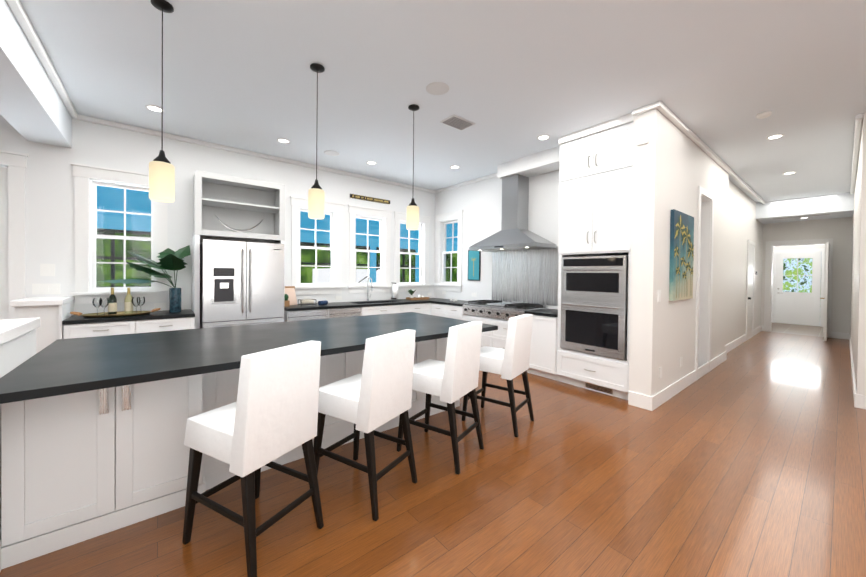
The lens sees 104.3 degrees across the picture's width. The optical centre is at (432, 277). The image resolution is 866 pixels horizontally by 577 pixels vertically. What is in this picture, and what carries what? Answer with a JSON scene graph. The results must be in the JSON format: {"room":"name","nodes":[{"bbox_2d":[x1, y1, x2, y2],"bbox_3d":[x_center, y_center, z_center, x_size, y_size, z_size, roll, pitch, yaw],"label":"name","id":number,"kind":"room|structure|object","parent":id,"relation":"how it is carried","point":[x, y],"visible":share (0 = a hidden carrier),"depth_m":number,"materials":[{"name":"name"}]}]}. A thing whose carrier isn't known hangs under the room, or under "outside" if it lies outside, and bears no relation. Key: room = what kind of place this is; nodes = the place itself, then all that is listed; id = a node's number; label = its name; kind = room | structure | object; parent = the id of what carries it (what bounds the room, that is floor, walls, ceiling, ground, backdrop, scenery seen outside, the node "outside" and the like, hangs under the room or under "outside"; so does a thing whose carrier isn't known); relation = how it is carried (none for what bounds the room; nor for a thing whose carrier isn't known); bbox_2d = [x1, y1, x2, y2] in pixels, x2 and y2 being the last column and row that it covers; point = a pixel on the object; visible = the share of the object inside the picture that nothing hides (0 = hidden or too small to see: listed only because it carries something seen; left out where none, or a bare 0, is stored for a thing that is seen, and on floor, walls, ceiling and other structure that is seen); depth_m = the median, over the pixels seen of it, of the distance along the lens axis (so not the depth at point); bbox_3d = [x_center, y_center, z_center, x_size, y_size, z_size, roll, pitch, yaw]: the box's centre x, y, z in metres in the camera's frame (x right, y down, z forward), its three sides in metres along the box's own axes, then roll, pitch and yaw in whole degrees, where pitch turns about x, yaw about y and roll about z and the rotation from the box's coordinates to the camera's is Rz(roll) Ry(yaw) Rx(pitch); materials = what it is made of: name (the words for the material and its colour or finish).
{"room":"kitchen","nodes":[
{"label":"kitchen","id":0,"kind":"room"},
{"bbox_2d":[0,329,35,539],"bbox_3d":[-0.984,-0.206,0.073,0.250,3.250,5.020,0,1,-39],"label":"wall","id":1,"kind":"structure","parent":0,"point":[16,352],"depth_m":1.79,"materials":[{"name":"white paint"}]},
{"bbox_2d":[0,317,39,344],"bbox_3d":[-2.290,0.288,1.658,0.295,0.059,0.968,0,1,-39],"label":"wall cap","id":2,"kind":"object","parent":1,"relation":"on","point":[11,329],"visible":1,"depth_m":1.84,"materials":[{"name":"white paint"}]},
{"bbox_2d":[16,301,73,353],"bbox_3d":[-4.148,0.799,3.614,0.315,1.100,0.618,0,1,-39],"label":"wall","id":3,"kind":"structure","parent":0,"point":[49,330],"depth_m":3.43,"materials":[{"name":"white paint"}]},
{"bbox_2d":[10,296,73,306],"bbox_3d":[-4.149,0.251,3.596,0.350,0.054,0.628,0,1,-39],"label":"cap","id":4,"kind":"object","parent":3,"relation":"on","point":[39,301],"visible":0.98,"depth_m":3.42,"materials":[{"name":"white wood"}]},
{"bbox_2d":[0,114,434,313],"bbox_3d":[-4.104,-0.281,4.128,10.870,3.250,0.150,0,1,-39],"label":"wall","id":5,"kind":"structure","parent":0,"point":[49,208],"depth_m":4.49,"materials":[{"name":"white paint"}]},
{"bbox_2d":[0,150,28,318],"bbox_3d":[-4.956,-0.007,3.375,1.190,2.700,0.135,0,1,-39],"label":"french door","id":6,"kind":"structure","parent":5,"relation":"in","point":[12,231],"depth_m":3.65,"materials":[{"name":"white paint"}]},
{"bbox_2d":[32,284,59,293],"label":"light switch","id":7,"kind":"object","parent":5,"relation":"attached to","point":[36,288],"depth_m":3.80,"materials":[{"name":"white plastic"}]},
{"bbox_2d":[40,264,54,275],"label":"light switch","id":8,"kind":"object","parent":5,"relation":"attached to","point":[47,269],"depth_m":3.81,"materials":[{"name":"white plastic"}]},
{"bbox_2d":[70,162,168,303],"bbox_3d":[-3.901,-0.510,4.251,0.910,1.650,0.210,0,1,-39],"label":"window","id":9,"kind":"structure","parent":5,"relation":"in","point":[89,179],"depth_m":4.12,"materials":[{"name":"white paint"}]},
{"bbox_2d":[154,303,165,307],"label":"outlet","id":10,"kind":"object","parent":5,"relation":"attached to","point":[156,305],"depth_m":4.44,"materials":[{"name":"white plastic"}]},
{"bbox_2d":[78,114,437,193],"bbox_3d":[-2.057,-1.873,5.632,5.500,0.055,0.067,0,1,-39],"label":"crown molding","id":11,"kind":"structure","parent":5,"relation":"attached to","point":[80,117],"depth_m":4.89,"materials":[{"name":"white paint"}]},
{"bbox_2d":[290,196,344,294],"bbox_3d":[-2.004,-0.517,5.801,0.930,1.610,0.210,0,1,-39],"label":"window","id":12,"kind":"structure","parent":5,"relation":"in","point":[334,210],"depth_m":5.82,"materials":[{"name":"white paint"}]},
{"bbox_2d":[347,205,392,292],"bbox_3d":[-1.222,-0.516,6.441,0.930,1.610,0.210,0,1,-39],"label":"window","id":13,"kind":"structure","parent":5,"relation":"in","point":[383,217],"depth_m":6.45,"materials":[{"name":"white paint"}]},
{"bbox_2d":[350,194,389,203],"bbox_3d":[-1.180,-1.487,6.383,0.850,0.075,0.020,0,1,-39],"label":"sign","id":14,"kind":"object","parent":5,"relation":"attached to","point":[366,198],"visible":0.96,"depth_m":6.36,"materials":[{"name":"black"}]},
{"bbox_2d":[394,211,430,291],"bbox_3d":[-0.464,-0.514,7.061,0.930,1.610,0.210,0,1,-39],"label":"window","id":15,"kind":"structure","parent":5,"relation":"in","point":[422,284],"depth_m":7.13,"materials":[{"name":"white paint"}]},
{"bbox_2d":[290,306,327,320],"bbox_3d":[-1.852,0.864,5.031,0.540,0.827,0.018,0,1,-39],"label":"base cabinet","id":16,"kind":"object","parent":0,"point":[320,312],"depth_m":5.05,"materials":[{"name":"white wood"}]},
{"bbox_2d":[332,304,361,317],"bbox_3d":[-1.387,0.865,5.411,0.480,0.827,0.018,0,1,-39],"label":"dishwasher","id":17,"kind":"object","parent":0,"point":[338,311],"depth_m":5.44,"materials":[{"name":"white"}]},
{"bbox_2d":[0,331,865,576],"bbox_3d":[1.980,1.472,2.709,18.500,0.100,10.100,0,1,-39],"label":"floor","id":18,"kind":"structure","parent":0,"point":[747,458],"depth_m":2.16,"materials":[{"name":"brown wood"}]},
{"bbox_2d":[62,309,194,338],"bbox_3d":[-3.576,0.896,4.049,1.118,0.908,0.670,0,1,-39],"label":"cabinet","id":19,"kind":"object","parent":18,"relation":"on","point":[76,326],"depth_m":3.79,"materials":[{"name":"white wood"}]},
{"bbox_2d":[70,308,160,317],"bbox_3d":[-3.671,0.409,3.920,0.769,0.064,0.347,0,1,-39],"label":"tray","id":20,"kind":"object","parent":19,"relation":"on","point":[101,314],"visible":0.92,"depth_m":3.85,"materials":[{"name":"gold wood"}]},
{"bbox_2d":[92,298,101,314],"bbox_3d":[-3.783,0.332,3.788,0.082,0.200,0.082,0,1,-39],"label":"wine glass","id":21,"kind":"object","parent":20,"relation":"on","point":[97,304],"visible":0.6,"depth_m":3.79,"materials":[{"name":"clear glass"}]},
{"bbox_2d":[99,298,108,314],"bbox_3d":[-3.705,0.333,3.788,0.082,0.200,0.082,0,1,-39],"label":"wine glass","id":22,"kind":"object","parent":20,"relation":"on","point":[100,303],"visible":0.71,"depth_m":3.79,"materials":[{"name":"clear glass"}]},
{"bbox_2d":[108,287,116,314],"bbox_3d":[-3.721,0.274,3.903,0.077,0.315,0.077,0,1,-39],"label":"wine bottle","id":23,"kind":"object","parent":20,"relation":"on","point":[112,305],"visible":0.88,"depth_m":3.88,"materials":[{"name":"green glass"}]},
{"bbox_2d":[124,288,132,313],"bbox_3d":[-3.626,0.276,4.007,0.077,0.310,0.077,0,1,-39],"label":"wine bottle","id":24,"kind":"object","parent":20,"relation":"on","point":[128,306],"visible":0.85,"depth_m":3.98,"materials":[{"name":"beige glass"}]},
{"bbox_2d":[132,297,140,312],"bbox_3d":[-3.502,0.333,3.966,0.082,0.200,0.082,0,1,-39],"label":"wine glass","id":25,"kind":"object","parent":20,"relation":"on","point":[137,304],"visible":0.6,"depth_m":3.97,"materials":[{"name":"clear glass"}]},
{"bbox_2d":[136,297,144,312],"bbox_3d":[-3.509,0.332,4.038,0.082,0.200,0.082,0,1,-39],"label":"wine glass","id":26,"kind":"object","parent":20,"relation":"on","point":[141,302],"visible":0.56,"depth_m":4.04,"materials":[{"name":"clear glass"}]},
{"bbox_2d":[97,245,190,312],"bbox_3d":[-3.427,0.004,4.015,0.883,0.879,0.691,0,1,-39],"label":"plant","id":27,"kind":"object","parent":19,"relation":"on","point":[170,259],"visible":1,"depth_m":4.14,"materials":[{"name":"green plant"}]},
{"bbox_2d":[0,340,459,569],"bbox_3d":[-1.189,0.953,3.005,3.128,0.866,1.156,0,1,-39],"label":"kitchen island","id":28,"kind":"object","parent":18,"relation":"on","point":[93,430],"depth_m":1.83,"materials":[{"name":"white wood"}]},
{"bbox_2d":[0,312,497,403],"bbox_3d":[-1.076,0.499,2.969,3.264,0.042,1.500,0,1,-39],"label":"island countertop","id":29,"kind":"structure","parent":28,"relation":"on","point":[86,364],"depth_m":2.24,"materials":[{"name":"black stone"}]},
{"bbox_2d":[192,170,284,328],"bbox_3d":[-2.769,-0.010,4.816,1.090,2.720,0.477,0,1,-39],"label":"cabinet","id":30,"kind":"object","parent":18,"relation":"on","point":[237,202],"visible":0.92,"depth_m":4.83,"materials":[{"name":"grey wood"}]},
{"bbox_2d":[215,215,262,232],"bbox_3d":[-2.760,-0.744,4.798,0.610,0.237,0.060,0,1,-39],"label":"ornament","id":31,"kind":"object","parent":30,"relation":"on","point":[237,230],"visible":0.88,"depth_m":4.76,"materials":[{"name":"silver metal"}]},
{"bbox_2d":[200,239,283,327],"bbox_3d":[-2.676,0.438,4.701,0.950,1.830,0.752,0,1,-39],"label":"fridge","id":32,"kind":"object","parent":18,"relation":"on","point":[241,283],"visible":0.73,"depth_m":4.41,"materials":[{"name":"grey metal"}]},
{"bbox_2d":[182,340,323,576],"bbox_3d":[-0.962,0.878,1.823,0.573,1.045,0.450,1,1,27],"label":"stool","id":33,"kind":"object","parent":18,"relation":"on","point":[269,416],"visible":1,"depth_m":1.67,"materials":[{"name":"white fabric"}]},
{"bbox_2d":[313,329,417,520],"bbox_3d":[-0.457,0.879,2.261,0.573,1.045,0.450,1,1,31],"label":"stool","id":34,"kind":"object","parent":18,"relation":"on","point":[373,396],"visible":0.92,"depth_m":2.10,"materials":[{"name":"white fabric"}]},
{"bbox_2d":[284,298,446,321],"bbox_3d":[-1.034,0.901,6.135,3.264,0.907,0.656,0,1,-39],"label":"base cabinet","id":35,"kind":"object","parent":18,"relation":"on","point":[376,307],"depth_m":5.98,"materials":[{"name":"white wood"}]},
{"bbox_2d":[284,294,289,306],"bbox_3d":[-2.262,0.348,5.162,0.090,0.190,0.100,0,1,-39],"label":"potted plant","id":36,"kind":"object","parent":35,"relation":"on","point":[286,301],"visible":0.75,"depth_m":5.13,"materials":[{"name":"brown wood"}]},
{"bbox_2d":[285,286,297,304],"bbox_3d":[-2.309,0.291,5.358,0.267,0.300,0.102,0,1,-39],"label":"cutting board","id":37,"kind":"object","parent":35,"relation":"on","point":[290,292],"visible":0.52,"depth_m":5.37,"materials":[{"name":"brown wood"}]},
{"bbox_2d":[298,299,327,304],"bbox_3d":[-1.896,0.395,5.358,0.458,0.100,0.148,0,1,-39],"label":"towel rack","id":38,"kind":"object","parent":35,"relation":"on","point":[309,301],"visible":1,"depth_m":5.29,"materials":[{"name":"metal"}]},
{"bbox_2d":[367,277,372,300],"bbox_3d":[-1.157,0.220,6.232,0.093,0.446,0.193,0,1,-39],"label":"faucet","id":39,"kind":"object","parent":35,"relation":"on","point":[367,288],"visible":1,"depth_m":6.26,"materials":[{"name":"silver metal"}]},
{"bbox_2d":[391,283,398,298],"bbox_3d":[-0.760,0.265,6.648,0.120,0.325,0.193,0,1,-39],"label":"paper towel holder","id":40,"kind":"object","parent":35,"relation":"on","point":[395,293],"visible":1,"depth_m":6.57,"materials":[{"name":"white paper"}]},
{"bbox_2d":[406,289,428,299],"bbox_3d":[-0.320,0.340,6.814,0.468,0.212,0.200,0,1,-39],"label":"tray","id":41,"kind":"object","parent":35,"relation":"on","point":[411,292],"visible":1,"depth_m":6.73,"materials":[{"name":"brown wood"}]},
{"bbox_2d":[397,321,483,474],"bbox_3d":[0.066,0.880,2.727,0.573,1.045,0.450,1,1,33],"label":"stool","id":42,"kind":"object","parent":18,"relation":"on","point":[452,378],"visible":0.92,"depth_m":2.56,"materials":[{"name":"white fabric"}]},
{"bbox_2d":[429,299,475,319],"bbox_3d":[0.459,0.914,6.371,0.654,0.907,0.870,0,1,-39],"label":"base cabinet","id":43,"kind":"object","parent":18,"relation":"on","point":[442,307],"depth_m":6.21,"materials":[{"name":"white wood"}]},
{"bbox_2d":[463,315,490,346],"bbox_3d":[0.956,1.019,5.801,0.607,0.720,0.638,0,1,-39],"label":"base cabinet","id":44,"kind":"object","parent":18,"relation":"on","point":[486,336],"depth_m":5.48,"materials":[{"name":"white wood"}]},
{"bbox_2d":[462,314,533,437],"bbox_3d":[0.640,0.880,3.286,0.573,1.045,0.450,1,1,36],"label":"stool","id":45,"kind":"object","parent":18,"relation":"on","point":[509,363],"visible":0.9,"depth_m":3.11,"materials":[{"name":"white fabric"}]},
{"bbox_2d":[491,317,542,348],"bbox_3d":[1.358,1.029,5.309,0.607,0.720,0.632,0,1,-39],"label":"base cabinet","id":46,"kind":"object","parent":18,"relation":"on","point":[498,337],"depth_m":5.22,"materials":[{"name":"white wood"}]},
{"bbox_2d":[463,300,547,320],"bbox_3d":[1.137,0.538,5.531,0.668,0.248,1.265,0,1,-39],"label":"range","id":47,"kind":"object","parent":46,"relation":"in","point":[498,310],"visible":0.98,"depth_m":5.33,"materials":[{"name":"silver metal"}]},
{"bbox_2d":[527,321,558,380],"bbox_3d":[1.717,1.037,4.870,0.607,0.720,0.503,0,1,-39],"label":"base cabinet","id":48,"kind":"object","parent":18,"relation":"on","point":[543,355],"depth_m":4.64,"materials":[{"name":"white wood"}]},
{"bbox_2d":[524,309,557,316],"bbox_3d":[1.719,0.509,4.861,0.617,0.040,0.502,0,1,-39],"label":"countertop","id":49,"kind":"structure","parent":48,"relation":"on","point":[542,312],"depth_m":4.72,"materials":[{"name":"black stone"}]},
{"bbox_2d":[557,113,632,399],"bbox_3d":[2.152,-0.216,4.287,0.675,3.248,0.905,0,1,-39],"label":"tall cabinet","id":50,"kind":"object","parent":18,"relation":"on","point":[594,239],"visible":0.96,"depth_m":4.07,"materials":[{"name":"white wood"}]},
{"bbox_2d":[19,0,865,223],"bbox_3d":[3.097,-1.680,3.562,21.300,0.490,10.100,0,1,-39],"label":"ceiling","id":51,"kind":"structure","parent":0,"point":[519,77],"depth_m":3.10,"materials":[{"name":"white paint"}]},
{"bbox_2d":[0,0,71,147],"bbox_3d":[-3.239,-1.680,2.464,0.340,0.400,3.480,0,1,-39],"label":"beam","id":52,"kind":"structure","parent":51,"relation":"attached to","point":[33,108],"depth_m":2.85,"materials":[{"name":"white paint"}]},
{"bbox_2d":[6,0,77,119],"bbox_3d":[-3.062,-1.852,2.560,0.055,0.055,3.410,0,1,-39],"label":"crown molding","id":53,"kind":"structure","parent":52,"relation":"attached to","point":[20,14],"depth_m":2.72,"materials":[{"name":"white paint"}]},
{"bbox_2d":[145,105,164,111],"bbox_3d":[-3.113,-1.889,3.764,0.168,0.005,0.168,1,1,6],"label":"recessed light","id":54,"kind":"object","parent":51,"relation":"in","point":[151,107],"depth_m":3.76,"materials":[{"name":"white paint"}]},
{"bbox_2d":[149,0,174,201],"bbox_3d":[-1.854,-1.196,2.301,0.138,1.334,0.138,0,1,-39],"label":"pendant light","id":55,"kind":"object","parent":51,"relation":"hanging from","point":[161,178],"visible":0.98,"depth_m":2.27,"materials":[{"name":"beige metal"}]},
{"bbox_2d":[277,138,289,142],"bbox_3d":[-2.065,-1.887,4.647,0.168,0.005,0.168,1,1,6],"label":"recessed light","id":56,"kind":"object","parent":51,"relation":"in","point":[281,140],"depth_m":4.63,"materials":[{"name":"white paint"}]},
{"bbox_2d":[308,63,324,218],"bbox_3d":[-1.032,-1.194,2.986,0.138,1.334,0.138,0,1,-39],"label":"pendant light","id":57,"kind":"object","parent":51,"relation":"hanging from","point":[316,201],"visible":1,"depth_m":2.94,"materials":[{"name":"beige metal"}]},
{"bbox_2d":[324,150,339,155],"bbox_3d":[-1.532,-1.887,5.092,0.224,0.006,0.225,0,1,-39],"label":"ceiling speaker","id":58,"kind":"object","parent":51,"relation":"attached to","point":[329,152],"depth_m":5.10,"materials":[{"name":"white plastic"}]},
{"bbox_2d":[366,161,376,164],"bbox_3d":[-1.009,-1.886,5.536,0.168,0.005,0.168,1,1,6],"label":"recessed light","id":59,"kind":"object","parent":51,"relation":"in","point":[369,162],"depth_m":5.52,"materials":[{"name":"white paint"}]},
{"bbox_2d":[406,104,419,229],"bbox_3d":[-0.216,-1.193,3.679,0.138,1.334,0.138,0,1,-39],"label":"pendant light","id":60,"kind":"object","parent":51,"relation":"hanging from","point":[412,219],"visible":1,"depth_m":3.63,"materials":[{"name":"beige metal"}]},
{"bbox_2d":[426,82,448,94],"bbox_3d":[0.044,-1.851,3.291,0.225,0.006,0.225,0,1,-39],"label":"ceiling speaker","id":61,"kind":"object","parent":51,"relation":"attached to","point":[437,88],"depth_m":3.29,"materials":[{"name":"white plastic"}]},
{"bbox_2d":[440,114,474,130],"bbox_3d":[0.296,-1.851,4.033,0.360,0.016,0.240,0,1,-39],"label":"ceiling vent","id":62,"kind":"object","parent":51,"relation":"in","point":[457,122],"visible":1,"depth_m":4.01,"materials":[{"name":"silver metal"}]},
{"bbox_2d":[497,146,559,178],"bbox_3d":[1.606,-1.751,5.212,0.360,0.215,1.255,0,1,-39],"label":"soffit","id":63,"kind":"structure","parent":51,"relation":"attached to","point":[541,162],"depth_m":5.12,"materials":[{"name":"white paint"}]},
{"bbox_2d":[537,135,549,139],"bbox_3d":[1.460,-1.848,4.442,0.168,0.005,0.168,1,1,6],"label":"recessed light","id":64,"kind":"object","parent":51,"relation":"in","point":[543,137],"depth_m":4.44,"materials":[{"name":"white paint"}]},
{"bbox_2d":[756,111,771,118],"bbox_3d":[3.677,-1.803,3.736,0.130,0.034,0.130,0,1,-39],"label":"smoke detector","id":65,"kind":"object","parent":51,"relation":"attached to","point":[765,114],"visible":1,"depth_m":3.71,"materials":[{"name":"white plastic"}]},
{"bbox_2d":[766,134,783,139],"bbox_3d":[4.421,-1.816,4.344,0.168,0.005,0.168,1,1,6],"label":"recessed light","id":66,"kind":"object","parent":51,"relation":"in","point":[778,135],"depth_m":4.33,"materials":[{"name":"white paint"}]},
{"bbox_2d":[773,214,829,218],"bbox_3d":[8.558,-1.419,7.837,0.110,0.008,0.940,0,1,-39],"label":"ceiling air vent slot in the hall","id":67,"kind":"object","parent":51,"relation":"attached to","point":[801,216],"visible":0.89,"depth_m":7.79,"materials":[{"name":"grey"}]},
{"bbox_2d":[434,210,463,291],"bbox_3d":[0.370,-0.536,7.077,0.210,1.630,0.850,0,1,-39],"label":"window","id":68,"kind":"structure","parent":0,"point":[443,221],"depth_m":7.13,"materials":[{"name":"white paint"}]},
{"bbox_2d":[434,170,559,309],"bbox_3d":[1.428,-0.241,5.829,0.150,3.250,4.220,0,1,-39],"label":"wall","id":69,"kind":"structure","parent":0,"point":[479,203],"depth_m":6.26,"materials":[{"name":"white paint"}]},
{"bbox_2d":[434,173,496,191],"bbox_3d":[0.701,-1.854,6.560,0.055,0.055,1.980,0,1,-39],"label":"crown molding","id":70,"kind":"structure","parent":69,"relation":"attached to","point":[495,174],"depth_m":6.55,"materials":[{"name":"white paint"}]},
{"bbox_2d":[468,250,480,280],"bbox_3d":[0.790,-0.240,6.469,0.024,0.600,0.320,0,1,-39],"label":"print","id":71,"kind":"object","parent":69,"relation":"attached to","point":[474,265],"visible":0.85,"depth_m":6.45,"materials":[{"name":"blue paper"}]},
{"bbox_2d":[469,174,555,251],"bbox_3d":[1.257,-1.048,5.479,0.544,1.193,1.340,0,1,-39],"label":"range hood","id":72,"kind":"object","parent":69,"relation":"attached to","point":[514,234],"visible":1,"depth_m":5.42,"materials":[{"name":"silver metal"}]},
{"bbox_2d":[491,246,558,305],"bbox_3d":[1.597,-0.026,5.497,0.005,0.910,1.653,0,1,-39],"label":"backsplash panel","id":73,"kind":"object","parent":69,"relation":"attached to","point":[525,276],"visible":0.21,"depth_m":5.56,"materials":[{"name":"silver metal"}]},
{"bbox_2d":[629,109,728,395],"bbox_3d":[3.638,-0.207,4.768,3.530,3.250,0.220,0,1,-39],"label":"wall","id":74,"kind":"structure","parent":0,"point":[674,167],"depth_m":3.78,"materials":[{"name":"white paint"}]},
{"bbox_2d":[0,325,865,571],"bbox_3d":[2.029,1.349,2.649,18.500,0.150,9.950,0,1,-39],"label":"baseboard","id":75,"kind":"structure","parent":74,"relation":"attached to","point":[655,401],"depth_m":4.16,"materials":[{"name":"white paint"}]},
{"bbox_2d":[637,137,647,144],"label":"sensor","id":76,"kind":"object","parent":74,"relation":"attached to","point":[641,141],"depth_m":3.63,"materials":[{"name":"white plastic"}]},
{"bbox_2d":[657,290,660,301],"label":"light switch","id":77,"kind":"object","parent":74,"relation":"attached to","point":[659,291],"depth_m":3.66,"materials":[{"name":"white plastic"}]},
{"bbox_2d":[659,367,661,377],"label":"outlet","id":78,"kind":"object","parent":74,"relation":"attached to","point":[660,368],"depth_m":3.73,"materials":[{"name":"white plastic"}]},
{"bbox_2d":[669,209,693,300],"bbox_3d":[3.061,-0.256,4.123,0.800,1.050,0.043,0,1,-39],"label":"framed picture","id":79,"kind":"object","parent":74,"relation":"attached to","point":[681,255],"visible":1,"depth_m":4.04,"materials":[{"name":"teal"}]},
{"bbox_2d":[695,186,713,380],"bbox_3d":[3.854,0.084,4.938,0.800,2.670,0.240,0,1,-39],"label":"door frame","id":80,"kind":"structure","parent":74,"relation":"attached to","point":[704,284],"depth_m":5.06,"materials":[{"name":"white paint"}]},
{"bbox_2d":[650,101,764,203],"bbox_3d":[5.146,-1.800,5.806,7.285,0.055,0.075,0,1,-39],"label":"crown molding","id":81,"kind":"structure","parent":74,"relation":"attached to","point":[658,105],"depth_m":4.42,"materials":[{"name":"white paint"}]},
{"bbox_2d":[726,180,762,344],"bbox_3d":[7.057,-0.202,7.680,4.350,3.250,0.180,0,1,-39],"label":"wall","id":82,"kind":"structure","parent":0,"point":[744,224],"depth_m":7.09,"materials":[{"name":"white paint"}]},
{"bbox_2d":[745,240,754,340],"bbox_3d":[7.423,0.290,7.832,0.910,2.270,0.058,0,1,-39],"label":"hall door","id":83,"kind":"structure","parent":82,"relation":"in","point":[750,286],"depth_m":7.82,"materials":[{"name":"white paint"}]},
{"bbox_2d":[771,323,822,336],"bbox_3d":[10.036,1.483,9.682,2.800,0.100,3.700,0,1,-39],"label":"floor","id":84,"kind":"structure","parent":0,"point":[808,330],"depth_m":9.30,"materials":[{"name":"brown wood"}]},
{"bbox_2d":[773,244,824,252],"bbox_3d":[11.300,-0.184,10.193,0.200,3.250,2.940,0,1,-39],"label":"wall","id":85,"kind":"structure","parent":0,"point":[798,247],"depth_m":10.22,"materials":[{"name":"white paint"}]},
{"bbox_2d":[771,248,824,326],"bbox_3d":[11.081,0.288,10.229,0.087,2.300,1.140,0,1,-39],"label":"entry door","id":86,"kind":"structure","parent":85,"relation":"in","point":[800,308],"depth_m":10.21,"materials":[{"name":"white paint"}]},
{"bbox_2d":[761,217,852,332],"bbox_3d":[9.327,-0.186,8.451,0.140,3.250,1.500,0,1,-39],"label":"wall","id":87,"kind":"structure","parent":0,"point":[839,231],"depth_m":8.01,"materials":[{"name":"white paint"}]},
{"bbox_2d":[764,238,832,337],"bbox_3d":[9.242,0.247,8.538,0.160,2.380,1.150,0,1,-39],"label":"door frame","id":88,"kind":"structure","parent":87,"relation":"attached to","point":[768,286],"depth_m":8.76,"materials":[{"name":"white paint"}]},
{"bbox_2d":[820,242,829,340],"bbox_3d":[9.150,0.318,7.860,0.860,2.230,0.114,0,1,-39],"label":"door","id":89,"kind":"structure","parent":87,"relation":"in","point":[826,292],"depth_m":7.57,"materials":[{"name":"white paint"}]},
{"bbox_2d":[850,112,865,394],"bbox_3d":[7.295,-0.178,5.691,6.500,3.250,0.200,0,1,-39],"label":"wall","id":90,"kind":"structure","parent":0,"point":[858,314],"depth_m":3.71,"materials":[{"name":"white paint"}]},
{"bbox_2d":[850,114,863,193],"bbox_3d":[6.767,-1.779,5.393,5.300,0.055,0.055,0,1,-39],"label":"crown molding","id":91,"kind":"structure","parent":90,"relation":"attached to","point":[858,118],"depth_m":4.56,"materials":[{"name":"white paint"}]},
{"label":"outside","id":92,"kind":"structure","parent":0,"visible":0},
{"bbox_2d":[97,186,457,251],"bbox_3d":[-3.535,-1.209,5.906,18.000,0.360,7.190,0,1,-39],"label":"sky","id":93,"kind":"structure","parent":92,"point":[132,223],"depth_m":7.64,"materials":[{"name":"blue"}]},
{"bbox_3d":[-6.590,1.468,15.957,50.000,0.250,26.540,0,1,-39],"label":"ground","id":94,"kind":"structure","parent":92,"visible":0},
{"bbox_2d":[96,228,419,286],"bbox_3d":[-6.666,0.108,9.733,18.000,2.900,3.040,0,1,-39],"label":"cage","id":95,"kind":"object","parent":94,"relation":"on","point":[372,258],"depth_m":11.54,"materials":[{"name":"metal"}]},
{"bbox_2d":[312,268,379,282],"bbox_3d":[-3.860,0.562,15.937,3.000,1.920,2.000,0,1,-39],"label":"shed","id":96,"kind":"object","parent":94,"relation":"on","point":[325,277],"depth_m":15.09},
{"bbox_2d":[783,252,821,297],"bbox_3d":[12.291,-0.558,11.035,0.001,6.000,8.000,0,1,-39],"label":"yard","id":97,"kind":"structure","parent":94,"relation":"on","point":[790,281],"depth_m":11.19,"materials":[{"name":"green plant"}]},
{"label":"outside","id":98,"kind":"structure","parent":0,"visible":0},
{"bbox_2d":[96,228,456,285],"bbox_3d":[0.271,-5.147,7.579,70.000,15.000,22.000,0,1,-39],"label":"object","id":99,"kind":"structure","parent":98,"point":[137,246],"depth_m":12.72,"materials":[{"name":"green plant"}]}
]}

